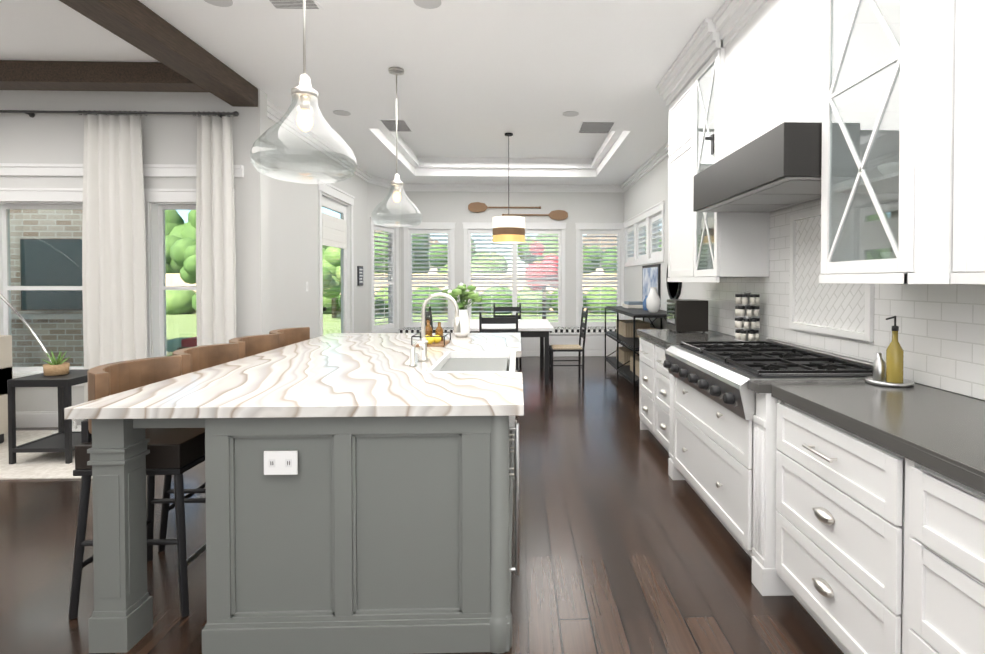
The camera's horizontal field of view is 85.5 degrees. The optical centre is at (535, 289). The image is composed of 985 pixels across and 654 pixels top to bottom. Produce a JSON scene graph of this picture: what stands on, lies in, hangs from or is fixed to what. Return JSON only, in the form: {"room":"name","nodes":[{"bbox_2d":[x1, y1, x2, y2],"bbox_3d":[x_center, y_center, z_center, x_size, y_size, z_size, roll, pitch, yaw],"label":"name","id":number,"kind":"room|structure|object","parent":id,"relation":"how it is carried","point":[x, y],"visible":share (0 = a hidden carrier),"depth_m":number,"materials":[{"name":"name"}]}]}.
{"room":"kitchen and living room","nodes":[
{"label":"kitchen and living room","id":0,"kind":"room"},
{"bbox_2d":[0,89,268,411],"bbox_3d":[-5.883,-0.300,5.020,6.540,3.200,0.150,0,1,-2],"label":"wall","id":1,"kind":"structure","parent":0,"point":[51,138],"depth_m":5.01,"materials":[{"name":"white paint"}]},
{"bbox_2d":[0,188,83,385],"bbox_3d":[-4.662,-0.017,5.039,1.080,1.855,0.198,0,1,-2],"label":"living room window","id":2,"kind":"structure","parent":1,"relation":"in","point":[41,198],"depth_m":5.08,"materials":[{"name":"white"}]},
{"bbox_2d":[16,411,83,427],"bbox_3d":[-3.651,1.185,7.489,10.860,0.150,5.089,0,1,-2],"label":"baseboard","id":3,"kind":"structure","parent":1,"relation":"attached to","point":[32,419],"depth_m":5.00,"materials":[{"name":"white"}]},
{"bbox_2d":[0,110,238,117],"bbox_3d":[-5.826,-1.627,4.862,6.144,0.051,0.120,0,1,-2],"label":"curtain rod","id":4,"kind":"object","parent":1,"relation":"attached to","point":[31,113],"visible":0.96,"depth_m":4.88,"materials":[{"name":"grey metal"}]},
{"bbox_2d":[82,114,146,419],"bbox_3d":[-3.893,-0.154,4.913,0.590,2.888,0.078,0,1,-2],"label":"curtain","id":5,"kind":"object","parent":4,"relation":"hanging from","point":[114,276],"visible":0.81,"depth_m":4.90,"materials":[{"name":"white fabric"}]},
{"bbox_2d":[196,115,235,345],"bbox_3d":[-2.978,-0.154,4.943,0.360,2.888,0.078,0,1,-2],"label":"curtain","id":6,"kind":"object","parent":4,"relation":"hanging from","point":[215,272],"visible":0.83,"depth_m":4.93,"materials":[{"name":"white fabric"}]},
{"bbox_2d":[0,163,243,176],"bbox_3d":[-4.000,-1.114,4.971,2.480,0.110,0.045,0,1,-2],"label":"trim","id":7,"kind":"structure","parent":1,"relation":"attached to","point":[43,169],"depth_m":4.95,"materials":[{"name":"white wood"}]},
{"bbox_2d":[144,189,234,357],"bbox_3d":[-3.298,-0.018,5.084,0.890,1.855,0.198,0,1,-2],"label":"living room window","id":8,"kind":"structure","parent":1,"relation":"in","point":[155,226],"depth_m":5.10,"materials":[{"name":"white wood"}]},
{"bbox_2d":[267,100,667,191],"bbox_3d":[-0.532,-1.875,7.541,4.618,0.128,5.108,0,1,-2],"label":"crown molding","id":9,"kind":"structure","parent":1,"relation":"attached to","point":[275,114],"depth_m":9.59,"materials":[{"name":"white wood"}]},
{"bbox_2d":[267,118,367,338],"bbox_3d":[-2.904,-0.334,7.095,0.150,3.200,4.098,0,1,-2],"label":"wall","id":10,"kind":"structure","parent":0,"point":[293,230],"depth_m":6.33,"materials":[{"name":"white paint"}]},
{"bbox_2d":[318,179,354,335],"bbox_3d":[-2.899,-0.089,7.613,0.187,2.695,1.460,0,1,-2],"label":"patio door","id":11,"kind":"structure","parent":10,"relation":"in","point":[334,231],"depth_m":7.78,"materials":[{"name":"white wood"}]},
{"bbox_2d":[357,266,362,285],"bbox_3d":[-2.869,-0.220,8.698,0.022,0.320,0.260,0,1,-2],"label":"wall sign","id":12,"kind":"object","parent":10,"relation":"attached to","point":[359,275],"visible":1,"depth_m":8.64,"materials":[{"name":"black paint"}]},
{"bbox_2d":[0,0,725,184],"bbox_3d":[-3.567,-2.072,3.341,11.760,0.400,14.100,0,1,-2],"label":"ceiling","id":13,"kind":"structure","parent":0,"point":[478,78],"depth_m":4.42,"materials":[{"name":"white paint"}]},
{"bbox_2d":[0,60,207,91],"bbox_3d":[-5.912,-1.801,4.429,6.125,0.172,0.220,0,1,-2],"label":"cross beam","id":14,"kind":"structure","parent":13,"relation":"attached to","point":[90,76],"depth_m":4.40,"materials":[{"name":"brown wood"}]},
{"bbox_2d":[59,0,257,106],"bbox_3d":[-2.601,-1.741,0.724,0.240,0.172,8.595,0,1,-2],"label":"beam","id":15,"kind":"structure","parent":13,"relation":"attached to","point":[139,25],"depth_m":3.81,"materials":[{"name":"brown wood"}]},
{"bbox_2d":[204,0,232,6],"bbox_3d":[-2.057,-1.870,3.426,0.178,0.005,0.178,0,1,-11],"label":"recessed light","id":16,"kind":"object","parent":13,"relation":"in","point":[221,3],"depth_m":3.46,"materials":[{"name":"grey"}]},
{"bbox_2d":[266,0,323,10],"bbox_3d":[-1.579,-1.869,3.442,0.320,0.008,0.240,0,1,-2],"label":"ceiling vent","id":17,"kind":"object","parent":13,"relation":"in","point":[283,5],"depth_m":3.49,"materials":[{"name":"white metal"}]},
{"bbox_2d":[249,0,356,183],"bbox_3d":[-1.006,-1.171,2.309,0.430,1.364,0.430,0,1,-2],"label":"glass pendant light","id":18,"kind":"object","parent":13,"relation":"hanging from","point":[304,92],"visible":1,"depth_m":2.30,"materials":[{"name":"clear glass"}]},
{"bbox_2d":[333,110,350,115],"bbox_3d":[-2.096,-1.908,5.749,0.178,0.005,0.178,0,1,-11],"label":"recessed light","id":19,"kind":"object","parent":13,"relation":"in","point":[338,112],"depth_m":5.74,"materials":[{"name":"grey"}]},
{"bbox_2d":[378,119,413,131],"bbox_3d":[-1.627,-1.914,6.223,0.300,0.008,0.500,0,1,-2],"label":"ceiling vent","id":20,"kind":"object","parent":13,"relation":"in","point":[390,124],"depth_m":6.19,"materials":[{"name":"grey metal"}]},
{"bbox_2d":[371,67,421,226],"bbox_3d":[-1.199,-1.220,4.583,0.430,1.338,0.430,0,1,-2],"label":"glass pendant light","id":21,"kind":"object","parent":13,"relation":"hanging from","point":[397,182],"visible":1,"depth_m":4.57,"materials":[{"name":"clear glass"}]},
{"bbox_2d":[380,129,419,166],"bbox_3d":[-1.991,-2.170,7.769,0.100,0.190,2.610,0,1,-2],"label":"crown molding","id":22,"kind":"structure","parent":13,"relation":"attached to","point":[409,155],"depth_m":7.89,"materials":[{"name":"white paint"}]},
{"bbox_2d":[413,0,440,8],"bbox_3d":[-0.703,-1.871,3.451,0.178,0.005,0.178,1,1,43],"label":"recessed light","id":23,"kind":"object","parent":13,"relation":"in","point":[429,4],"depth_m":3.47,"materials":[{"name":"grey plastic"}]},
{"bbox_2d":[414,157,590,168],"bbox_3d":[-0.512,-2.193,9.193,3.150,0.190,0.100,0,1,-2],"label":"crown molding","id":24,"kind":"structure","parent":13,"relation":"attached to","point":[474,163],"depth_m":9.16,"materials":[{"name":"white paint"}]},
{"bbox_2d":[493,133,524,243],"bbox_3d":[-0.387,-1.456,7.658,0.470,1.567,0.470,0,1,-2],"label":"drum pendant light","id":25,"kind":"object","parent":13,"relation":"hanging from","point":[508,229],"visible":1,"depth_m":7.48,"materials":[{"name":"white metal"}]},
{"bbox_2d":[563,111,578,116],"bbox_3d":[0.382,-1.909,5.777,0.178,0.005,0.178,1,1,43],"label":"recessed light","id":26,"kind":"object","parent":13,"relation":"in","point":[568,113],"depth_m":5.76,"materials":[{"name":"grey"}]},
{"bbox_2d":[577,121,615,133],"bbox_3d":[0.714,-1.916,6.300,0.400,0.008,0.500,0,1,-2],"label":"ceiling vent","id":27,"kind":"object","parent":13,"relation":"in","point":[585,127],"depth_m":6.27,"materials":[{"name":"grey metal"}]},
{"bbox_2d":[591,131,622,168],"bbox_3d":[1.057,-2.172,7.869,0.100,0.190,2.610,0,1,-2],"label":"crown molding","id":28,"kind":"structure","parent":13,"relation":"attached to","point":[612,136],"depth_m":7.89,"materials":[{"name":"white paint"}]},
{"bbox_2d":[367,182,400,332],"bbox_3d":[-2.807,-0.374,9.599,0.150,3.200,1.033,0,1,20],"label":"wall","id":29,"kind":"structure","parent":0,"point":[377,195],"depth_m":9.42,"materials":[{"name":"white paint"}]},
{"bbox_2d":[370,217,399,332],"bbox_3d":[-2.779,-0.230,9.623,0.182,2.060,0.853,0,1,20],"label":"window","id":30,"kind":"structure","parent":29,"relation":"in","point":[392,286],"depth_m":9.69,"materials":[{"name":"white wood"}]},
{"bbox_2d":[0,352,843,653],"bbox_3d":[-3.567,1.377,3.397,11.760,0.100,14.100,0,1,-2],"label":"floor","id":31,"kind":"structure","parent":0,"point":[628,544],"depth_m":2.64,"materials":[{"name":"brown wood"}]},
{"bbox_2d":[0,294,51,362],"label":"lamp","id":32,"kind":"object","parent":31,"relation":"on","point":[11,306],"depth_m":4.60,"materials":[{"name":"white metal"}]},
{"bbox_2d":[0,430,91,479],"bbox_3d":[-5.151,1.307,4.240,4.450,0.012,1.210,0,1,-2],"label":"rug","id":33,"kind":"object","parent":31,"relation":"on","point":[41,465],"depth_m":3.98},
{"bbox_2d":[0,335,12,442],"bbox_3d":[-4.930,0.849,4.075,0.980,0.906,0.880,0,1,-2],"label":"armchair","id":34,"kind":"object","parent":33,"relation":"on","point":[6,373],"visible":0.81,"depth_m":4.46,"materials":[{"name":"beige fabric"}]},
{"bbox_2d":[7,369,89,463],"bbox_3d":[-3.713,0.985,4.187,0.444,0.632,0.464,0,1,-2],"label":"side table","id":35,"kind":"object","parent":33,"relation":"on","point":[66,439],"visible":0.71,"depth_m":3.97,"materials":[{"name":"black paint"}]},
{"bbox_2d":[42,351,70,375],"bbox_3d":[-3.753,0.576,4.159,0.161,0.185,0.160,0,1,-2],"label":"succulent pot","id":36,"kind":"object","parent":35,"relation":"on","point":[56,368],"visible":0.98,"depth_m":4.13,"materials":[{"name":"brown wood"}]},
{"bbox_2d":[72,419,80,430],"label":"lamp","id":37,"kind":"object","parent":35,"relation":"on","point":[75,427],"depth_m":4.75,"materials":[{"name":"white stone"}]},
{"bbox_2d":[68,355,205,619],"bbox_3d":[-1.681,0.839,2.400,0.487,1.011,0.542,0,1,-2],"label":"stool","id":38,"kind":"object","parent":31,"relation":"on","point":[176,453],"visible":0.62,"depth_m":2.20,"materials":[{"name":"black wood"}]},
{"bbox_2d":[158,343,238,551],"bbox_3d":[-1.698,0.830,2.939,0.487,1.011,0.542,0,1,-2],"label":"stool","id":39,"kind":"object","parent":31,"relation":"on","point":[195,358],"visible":0.19,"depth_m":2.94,"materials":[{"name":"brown leather"}]},
{"bbox_2d":[229,334,278,358],"bbox_3d":[-1.716,0.821,3.479,0.487,1.011,0.542,0,1,-2],"label":"stool","id":40,"kind":"object","parent":31,"relation":"on","point":[252,345],"visible":0.06,"depth_m":3.58,"materials":[{"name":"brown wood"}]},
{"bbox_2d":[269,327,309,347],"bbox_3d":[-1.734,0.812,4.019,0.487,1.011,0.542,0,1,-2],"label":"stool","id":41,"kind":"object","parent":31,"relation":"on","point":[288,336],"visible":0.06,"depth_m":4.13,"materials":[{"name":"brown wood"}]},
{"bbox_2d":[87,417,518,653],"bbox_3d":[-0.901,0.884,3.247,1.597,0.891,2.624,0,1,-2],"label":"kitchen island","id":42,"kind":"object","parent":31,"relation":"on","point":[381,522],"depth_m":1.97,"materials":[{"name":"grey wood"}]},
{"bbox_2d":[264,451,297,474],"bbox_3d":[-0.934,0.636,1.945,0.120,0.086,0.010,0,1,-2],"label":"outlet","id":43,"kind":"object","parent":42,"relation":"attached to","point":[280,462],"visible":1,"depth_m":1.94,"materials":[{"name":"white plastic"}]},
{"bbox_2d":[64,333,523,420],"bbox_3d":[-0.902,0.419,3.254,1.630,0.040,2.690,0,1,-2],"label":"island countertop","id":44,"kind":"structure","parent":42,"relation":"on","point":[333,374],"depth_m":2.23,"materials":[{"name":"white stone"}]},
{"bbox_2d":[411,313,450,346],"bbox_3d":[-0.739,0.280,3.783,0.228,0.219,0.327,0,1,-2],"label":"tray","id":45,"kind":"object","parent":44,"relation":"on","point":[436,340],"visible":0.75,"depth_m":3.79,"materials":[{"name":"brown wood"}]},
{"bbox_2d":[409,293,460,366],"bbox_3d":[-0.545,0.212,2.903,0.250,0.384,0.252,0,1,-2],"label":"faucet","id":46,"kind":"object","parent":44,"relation":"on","point":[423,342],"visible":1,"depth_m":2.98,"materials":[{"name":"silver metal"}]},
{"bbox_2d":[442,283,481,336],"bbox_3d":[-0.590,0.165,4.270,0.314,0.434,0.297,0,1,-2],"label":"vase","id":47,"kind":"object","parent":44,"relation":"on","point":[463,294],"visible":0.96,"depth_m":4.23,"materials":[{"name":"white ceramic"}]},
{"bbox_2d":[424,349,515,372],"bbox_3d":[-0.334,0.539,3.010,0.443,0.279,0.783,0,1,-2],"label":"sink","id":48,"kind":"object","parent":44,"relation":"in","point":[452,360],"depth_m":3.18,"materials":[{"name":"white ceramic"}]},
{"bbox_2d":[425,306,432,328],"bbox_3d":[-1.332,0.756,7.714,0.500,1.001,0.471,0,1,-2],"label":"chair","id":49,"kind":"object","parent":31,"relation":"on","point":[430,315],"visible":0.21,"depth_m":7.88,"materials":[{"name":"black paint"}]},
{"bbox_2d":[479,312,517,371],"bbox_3d":[-0.452,0.773,6.638,0.471,1.001,0.499,0,1,-2],"label":"chair","id":50,"kind":"object","parent":31,"relation":"on","point":[512,320],"visible":0.38,"depth_m":6.40,"materials":[{"name":"black paint"}]},
{"bbox_2d":[493,303,520,365],"bbox_3d":[-0.472,0.738,8.786,0.471,1.001,0.500,0,1,-2],"label":"chair","id":51,"kind":"object","parent":31,"relation":"on","point":[506,309],"visible":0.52,"depth_m":9.00,"materials":[{"name":"black paint"}]},
{"bbox_2d":[399,327,624,356],"bbox_3d":[-0.403,0.973,9.879,4.190,0.504,0.500,0,1,-2],"label":"bench","id":52,"kind":"object","parent":31,"relation":"on","point":[594,342],"visible":0.19,"depth_m":9.68,"materials":[{"name":"white"}]},
{"bbox_2d":[470,319,553,385],"bbox_3d":[-0.411,0.874,7.696,1.250,0.765,1.600,0,1,-2],"label":"dining table","id":53,"kind":"object","parent":31,"relation":"on","point":[541,328],"visible":0.58,"depth_m":6.99,"materials":[{"name":"white wood"}]},
{"bbox_2d":[549,307,587,383],"bbox_3d":[0.450,0.762,7.352,0.499,1.001,0.471,0,1,-2],"label":"chair","id":54,"kind":"object","parent":31,"relation":"on","point":[566,348],"visible":1,"depth_m":7.15,"materials":[{"name":"black paint"}]},
{"bbox_2d":[605,306,666,395],"bbox_3d":[1.449,0.772,7.405,0.633,0.978,2.123,0,1,-2],"label":"rack","id":55,"kind":"object","parent":31,"relation":"on","point":[633,346],"visible":0.46,"depth_m":7.19,"materials":[{"name":"black metal"}]},
{"bbox_2d":[616,287,659,376],"bbox_3d":[1.459,0.527,7.401,0.370,1.130,1.600,0,1,-2],"label":"decorations","id":56,"kind":"object","parent":55,"relation":"on","point":[650,303],"visible":0.65,"depth_m":7.50,"materials":[{"name":"white ceramic"}]},
{"bbox_2d":[636,329,984,653],"bbox_3d":[1.326,0.885,1.868,0.757,0.936,6.142,0,1,-2],"label":"base cabinet","id":57,"kind":"object","parent":31,"relation":"on","point":[842,499],"depth_m":1.90,"materials":[{"name":"white wood"}]},
{"bbox_2d":[664,299,707,332],"bbox_3d":[1.332,0.234,4.740,0.318,0.279,0.300,0,1,-2],"label":"toaster oven","id":58,"kind":"object","parent":57,"relation":"on","point":[687,315],"visible":1,"depth_m":4.59,"materials":[{"name":"grey metal"}]},
{"bbox_2d":[734,291,759,344],"bbox_3d":[1.512,0.201,3.795,0.180,0.377,0.180,0,1,-2],"label":"spice rack","id":59,"kind":"object","parent":57,"relation":"on","point":[746,324],"visible":0.96,"depth_m":3.74,"materials":[{"name":"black metal"}]},
{"bbox_2d":[680,341,872,372],"bbox_3d":[1.302,0.381,3.050,0.602,0.032,1.190,0,1,-2],"label":"cooktop","id":60,"kind":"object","parent":57,"relation":"on","point":[763,357],"depth_m":2.90,"materials":[{"name":"black metal"}]},
{"bbox_2d":[865,316,913,386],"bbox_3d":[1.550,0.264,2.326,0.180,0.299,0.180,0,1,-2],"label":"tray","id":61,"kind":"object","parent":57,"relation":"on","point":[888,372],"visible":1,"depth_m":2.29,"materials":[{"name":"silver metal"}]},
{"bbox_2d":[400,191,623,327],"bbox_3d":[-0.389,-0.384,10.202,4.460,3.200,0.150,0,1,-2],"label":"wall","id":62,"kind":"structure","parent":0,"point":[577,207],"depth_m":10.11,"materials":[{"name":"white paint"}]},
{"bbox_2d":[402,222,455,326],"bbox_3d":[-2.018,-0.238,10.133,1.000,2.060,0.182,0,1,-2],"label":"window","id":63,"kind":"structure","parent":62,"relation":"in","point":[444,228],"depth_m":10.09,"materials":[{"name":"white wood"}]},
{"bbox_2d":[468,202,540,212],"bbox_3d":[-0.588,-1.546,10.072,1.361,0.189,0.046,0,1,-2],"label":"oar","id":64,"kind":"object","parent":62,"relation":"attached to","point":[477,207],"depth_m":10.04,"materials":[{"name":"brown wood"}]},
{"bbox_2d":[462,222,566,326],"bbox_3d":[-0.399,-0.239,10.186,1.980,2.060,0.182,0,1,-2],"label":"window","id":65,"kind":"structure","parent":62,"relation":"in","point":[471,228],"depth_m":10.15,"materials":[{"name":"white wood"}]},
{"bbox_2d":[502,210,567,219],"bbox_3d":[-0.011,-1.411,10.093,1.233,0.171,0.046,0,1,-2],"label":"oar","id":66,"kind":"object","parent":62,"relation":"attached to","point":[556,214],"depth_m":10.09,"materials":[{"name":"brown wood"}]},
{"bbox_2d":[575,223,623,326],"bbox_3d":[1.240,-0.240,10.240,0.980,2.060,0.182,0,1,-2],"label":"window","id":67,"kind":"structure","parent":62,"relation":"in","point":[580,259],"depth_m":10.20,"materials":[{"name":"white wood"}]},
{"bbox_2d":[624,156,702,345],"bbox_3d":[1.848,-0.344,7.715,0.150,3.200,5.270,0,1,-2],"label":"wall","id":68,"kind":"structure","parent":0,"point":[649,189],"depth_m":8.07,"materials":[{"name":"white paint"}]},
{"bbox_2d":[623,217,634,266],"bbox_3d":[1.768,-0.840,9.615,0.182,0.840,0.950,0,1,-2],"label":"nook window","id":69,"kind":"structure","parent":68,"relation":"in","point":[629,244],"depth_m":9.81,"materials":[{"name":"white wood"}]},
{"bbox_2d":[634,210,646,264],"bbox_3d":[1.797,-0.825,8.716,0.182,0.840,0.950,0,1,-2],"label":"nook window","id":70,"kind":"structure","parent":68,"relation":"in","point":[641,241],"depth_m":8.82,"materials":[{"name":"white wood"}]},
{"bbox_2d":[642,264,660,301],"bbox_3d":[1.744,-0.059,8.051,0.032,0.620,1.000,0,1,-2],"label":"framed artwork","id":71,"kind":"object","parent":68,"relation":"attached to","point":[651,275],"visible":0.56,"depth_m":8.00,"materials":[{"name":"blue paper"}]},
{"bbox_2d":[646,201,664,263],"bbox_3d":[1.827,-0.810,7.816,0.182,0.840,0.950,0,1,-2],"label":"nook window","id":72,"kind":"structure","parent":68,"relation":"in","point":[656,255],"depth_m":7.87,"materials":[{"name":"white wood"}]},
{"bbox_2d":[666,265,681,298],"bbox_3d":[1.785,-0.149,6.850,0.030,0.600,0.600,0,1,-2],"label":"round mirror","id":73,"kind":"object","parent":68,"relation":"attached to","point":[674,290],"visible":0.52,"depth_m":6.88,"materials":[{"name":"black metal"}]},
{"bbox_2d":[703,199,981,399],"bbox_3d":[1.815,-0.230,0.786,0.150,3.200,8.580,0,1,-2],"label":"wall","id":74,"kind":"structure","parent":0,"point":[705,283],"depth_m":3.53,"materials":[{"name":"white paint"}]},
{"bbox_2d":[656,16,769,279],"bbox_3d":[1.387,-0.991,4.347,0.468,1.788,1.309,0,1,-2],"label":"upper cabinet","id":75,"kind":"object","parent":74,"relation":"attached to","point":[701,245],"depth_m":4.10,"materials":[{"name":"white wood"}]},
{"bbox_2d":[705,133,713,154],"bbox_3d":[1.232,-1.029,3.766,0.059,0.140,0.040,0,1,-2],"label":"hook","id":76,"kind":"object","parent":75,"relation":"attached to","point":[711,138],"visible":0.93,"depth_m":3.75,"materials":[{"name":"black paint"}]},
{"bbox_2d":[693,122,821,211],"bbox_3d":[1.389,-0.647,3.067,0.547,0.258,1.256,0,1,-2],"label":"range hood","id":77,"kind":"object","parent":74,"relation":"attached to","point":[778,167],"visible":0.75,"depth_m":2.75,"materials":[{"name":"grey metal"}]},
{"bbox_2d":[720,0,795,159],"bbox_3d":[1.491,-1.221,3.061,0.342,0.885,1.260,0,1,-2],"label":"upper cabinet","id":78,"kind":"object","parent":74,"relation":"attached to","point":[758,61],"depth_m":3.17,"materials":[{"name":"white wood"}]},
{"bbox_2d":[707,201,984,399],"bbox_3d":[1.687,-0.037,1.870,0.030,0.913,6.150,0,1,-2],"label":"backsplash","id":79,"kind":"structure","parent":74,"relation":"attached to","point":[941,336],"depth_m":2.77,"materials":[{"name":"tile"}]},
{"bbox_2d":[796,0,947,279],"bbox_3d":[1.460,-0.955,2.107,0.467,1.787,0.648,0,1,-2],"label":"upper cabinet","id":80,"kind":"object","parent":74,"relation":"attached to","point":[828,64],"depth_m":2.13,"materials":[{"name":"white wood"}]},
{"bbox_2d":[878,161,898,174],"bbox_3d":[1.517,-0.486,2.108,0.170,0.074,0.360,0,1,-2],"label":"plate","id":81,"kind":"object","parent":80,"relation":"in","point":[895,167],"depth_m":2.18,"materials":[{"name":"white ceramic"}]},
{"bbox_2d":[880,251,896,258],"bbox_3d":[1.517,-0.119,2.109,0.150,0.070,0.330,0,1,-2],"label":"plate","id":82,"kind":"object","parent":80,"relation":"in","point":[893,253],"depth_m":2.18,"materials":[{"name":"white ceramic"}]},
{"bbox_2d":[883,70,899,81],"bbox_3d":[1.517,-0.853,2.097,0.150,0.070,0.330,0,1,-2],"label":"plate","id":83,"kind":"object","parent":80,"relation":"in","point":[890,74],"depth_m":2.18,"materials":[{"name":"white ceramic"}]},
{"bbox_2d":[944,0,984,275],"bbox_3d":[1.594,-0.926,0.324,0.317,1.786,3.095,0,1,-2],"label":"upper cabinet","id":84,"kind":"object","parent":74,"relation":"attached to","point":[964,217],"depth_m":1.82,"materials":[{"name":"white wood"}]},
{"label":"outside","id":85,"kind":"structure","parent":0,"visible":0},
{"bbox_2d":[166,312,616,351],"bbox_3d":[-5.900,0.912,32.458,70.000,0.120,54.650,0,1,-2],"label":"ground","id":86,"kind":"structure","parent":85,"point":[176,344],"depth_m":18.21,"materials":[{"name":"green plant"}]},
{"bbox_2d":[10,209,83,366],"bbox_3d":[-6.744,-0.383,7.037,2.550,3.300,0.360,0,1,-2],"label":"brick wall","id":87,"kind":"structure","parent":86,"relation":"on","point":[52,224],"depth_m":6.93,"materials":[{"name":"grey brick"}]},
{"bbox_2d":[20,239,82,309],"bbox_3d":[-6.038,-0.190,6.854,1.150,0.920,0.049,0,1,-2],"label":"tv","id":88,"kind":"object","parent":87,"relation":"attached to","point":[59,272],"depth_m":6.82,"materials":[{"name":"black paint"}]},
{"bbox_2d":[177,337,196,349],"bbox_3d":[-4.562,0.845,8.410,1.700,0.800,0.800,0,1,-2],"label":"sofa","id":89,"kind":"object","parent":86,"relation":"on","point":[185,345],"depth_m":8.01,"materials":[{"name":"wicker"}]},
{"bbox_2d":[166,273,616,311],"bbox_3d":[-0.620,0.140,23.988,60.000,1.700,0.100,0,1,-2],"label":"fence","id":90,"kind":"object","parent":86,"relation":"on","point":[175,281],"depth_m":23.86,"materials":[{"name":"beige wood"}]},
{"bbox_2d":[165,210,661,318],"bbox_3d":[-0.792,-1.636,21.554,45.117,5.691,30.156,0,1,-2],"label":"trees","id":91,"kind":"object","parent":86,"relation":"on","point":[326,270],"depth_m":22.28,"materials":[{"name":"green plant"}]},
{"bbox_2d":[374,230,661,273],"bbox_3d":[-11.220,-2.512,42.450,50.556,6.400,12.611,0,1,-8],"label":"house","id":92,"kind":"structure","parent":86,"relation":"on","point":[583,242],"depth_m":39.56,"materials":[{"name":"beige brick"}]}
]}

